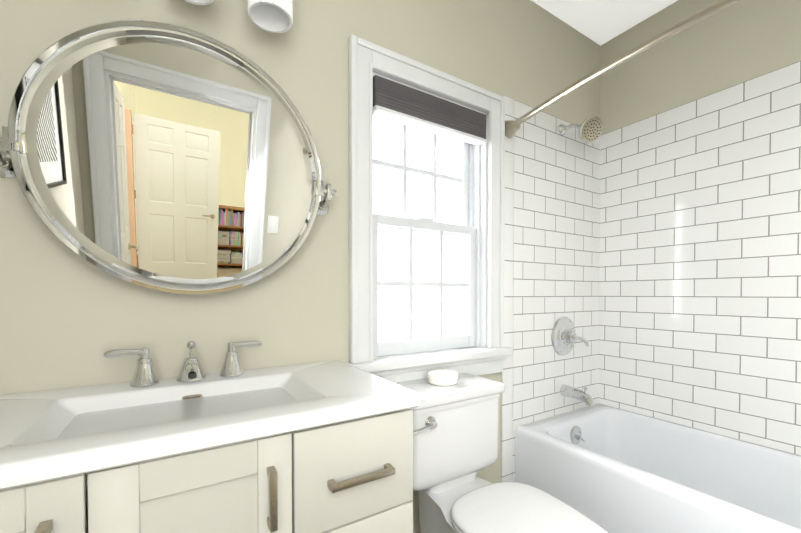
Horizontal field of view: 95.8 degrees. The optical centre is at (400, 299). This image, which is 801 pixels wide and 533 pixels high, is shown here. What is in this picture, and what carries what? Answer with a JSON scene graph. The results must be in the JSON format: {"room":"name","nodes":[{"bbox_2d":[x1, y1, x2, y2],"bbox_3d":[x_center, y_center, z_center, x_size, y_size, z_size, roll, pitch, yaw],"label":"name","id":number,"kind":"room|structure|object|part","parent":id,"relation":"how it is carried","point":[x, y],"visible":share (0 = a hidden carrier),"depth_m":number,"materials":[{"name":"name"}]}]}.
{"room":"bathroom","nodes":[
{"label":"bathroom","id":0,"kind":"room"},
{"bbox_2d":[0,0,599,532],"bbox_3d":[0.038,-0.133,1.396,2.630,2.440,0.140,-1,1,-32],"label":"wall","id":1,"kind":"structure","parent":0,"point":[68,316],"depth_m":1.05,"materials":[{"name":"paint"}]},
{"bbox_2d":[0,20,336,294],"bbox_3d":[-0.506,-0.315,0.887,0.744,0.608,0.142,-1,1,-32],"label":"mirror","id":2,"kind":"object","parent":1,"relation":"attached to","point":[163,157],"visible":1,"depth_m":0.84,"materials":[{"name":"silver glass"}]},
{"bbox_2d":[184,0,292,32],"bbox_3d":[-0.502,-0.876,0.859,0.496,0.318,0.181,-1,1,-32],"label":"sconce","id":3,"kind":"object","parent":1,"relation":"attached to","point":[274,16],"visible":1,"depth_m":0.95,"materials":[{"name":"white glass"}]},
{"bbox_2d":[346,35,511,382],"bbox_3d":[0.105,-0.270,1.402,0.739,1.159,0.198,-1,1,-32],"label":"window","id":4,"kind":"structure","parent":1,"relation":"in","point":[367,59],"depth_m":1.39,"materials":[{"name":"paint"}]},
{"bbox_3d":[0.087,-0.278,1.435,0.520,0.961,0.074,-1,1,-32],"label":"window sashes","id":5,"kind":"part","parent":4,"relation":"part of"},
{"bbox_2d":[373,75,486,145],"bbox_3d":[0.125,-0.699,1.368,0.518,0.117,0.058,-1,1,-32],"label":"window blind","id":6,"kind":"object","parent":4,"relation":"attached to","point":[401,103],"visible":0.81,"depth_m":1.33,"materials":[{"name":"fabric"}]},
{"bbox_2d":[501,96,513,481],"bbox_3d":[0.468,0.106,1.580,0.066,1.957,0.008,-1,1,-32],"label":"tile","id":7,"kind":"structure","parent":1,"relation":"attached to","point":[507,430],"depth_m":1.57,"materials":[{"name":"white tile"}]},
{"bbox_2d":[512,100,599,481],"bbox_3d":[0.785,0.103,1.778,0.682,1.957,0.008,-1,1,-32],"label":"tile","id":8,"kind":"object","parent":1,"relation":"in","point":[556,241],"depth_m":1.73,"materials":[{"name":"white tile"}]},
{"bbox_2d":[551,317,588,354],"bbox_3d":[0.830,0.182,1.761,0.210,0.190,0.069,-1,1,-32],"label":"shower valve","id":9,"kind":"object","parent":8,"relation":"attached to","point":[564,337],"visible":1,"depth_m":1.75,"materials":[{"name":"silver metal"}]},
{"bbox_2d":[560,384,593,405],"bbox_3d":[0.847,0.453,1.727,0.059,0.083,0.152,-1,1,-32],"label":"tub spout","id":10,"kind":"object","parent":8,"relation":"attached to","point":[575,393],"visible":1,"depth_m":1.71,"materials":[{"name":"silver metal"}]},
{"bbox_2d":[559,116,602,143],"bbox_3d":[0.824,-0.778,1.677,0.110,0.143,0.182,-1,1,-32],"label":"shower head","id":11,"kind":"object","parent":8,"relation":"attached to","point":[590,128],"visible":1,"depth_m":1.62},
{"bbox_2d":[505,0,739,137],"bbox_3d":[0.839,-0.723,0.901,0.134,0.074,1.576,-1,1,-32],"label":"shower rod","id":12,"kind":"object","parent":1,"relation":"attached to","point":[512,127],"visible":0.98,"depth_m":1.07,"materials":[{"name":"silver metal"}]},
{"bbox_2d":[531,0,677,45],"bbox_3d":[1.986,-1.349,-0.945,3.580,0.060,6.144,-1,1,-32],"label":"ceiling","id":13,"kind":"structure","parent":0,"point":[600,22],"depth_m":1.72,"materials":[{"name":"paint"}]},
{"bbox_2d":[600,0,800,134],"bbox_3d":[1.572,-0.131,1.289,0.140,2.440,1.664,-1,1,-32],"label":"wall","id":14,"kind":"structure","parent":0,"point":[739,42],"depth_m":1.59,"materials":[{"name":"paint"}]},
{"bbox_2d":[598,61,800,454],"bbox_3d":[1.474,0.110,1.309,0.008,1.957,1.516,-1,1,-32],"label":"tile","id":15,"kind":"object","parent":14,"relation":"attached to","point":[700,273],"visible":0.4,"depth_m":1.54,"materials":[{"name":"white tile"}]},
{"bbox_3d":[0.478,1.127,0.709,2.630,0.060,1.804,-1,1,-32],"label":"floor","id":16,"kind":"structure","parent":0,"visible":0},
{"bbox_2d":[0,360,419,532],"bbox_3d":[-0.431,0.650,0.753,0.853,0.894,0.469,-1,1,-32],"label":"bathroom vanity","id":17,"kind":"object","parent":16,"relation":"on","point":[322,447],"visible":1,"depth_m":0.64,"materials":[{"name":"paint"}]},
{"bbox_2d":[103,340,261,387],"bbox_3d":[-0.510,0.152,0.878,0.333,0.096,0.108,-1,1,-32],"label":"faucet","id":18,"kind":"object","parent":17,"relation":"on","point":[190,371],"visible":1,"depth_m":0.87,"materials":[{"name":"silver metal"}]},
{"bbox_2d":[396,373,608,532],"bbox_3d":[0.277,0.693,1.011,0.406,0.800,0.751,-1,1,-32],"label":"toilet","id":19,"kind":"object","parent":16,"relation":"on","point":[455,438],"visible":0.79,"depth_m":1.10,"materials":[{"name":"white ceramic"}]},
{"bbox_2d":[428,369,457,385],"bbox_3d":[0.147,0.270,1.256,0.105,0.037,0.105,-1,1,-32],"label":"soap dish","id":20,"kind":"object","parent":19,"relation":"on","point":[441,377],"visible":1,"depth_m":1.22,"materials":[{"name":"white ceramic"}]},
{"bbox_2d":[515,403,800,532],"bbox_3d":[1.188,0.831,1.142,0.662,0.519,1.512,-1,1,-32],"label":"bathtub","id":21,"kind":"object","parent":16,"relation":"on","point":[610,469],"visible":1,"depth_m":1.40,"materials":[{"name":"white ceramic"}]}
]}

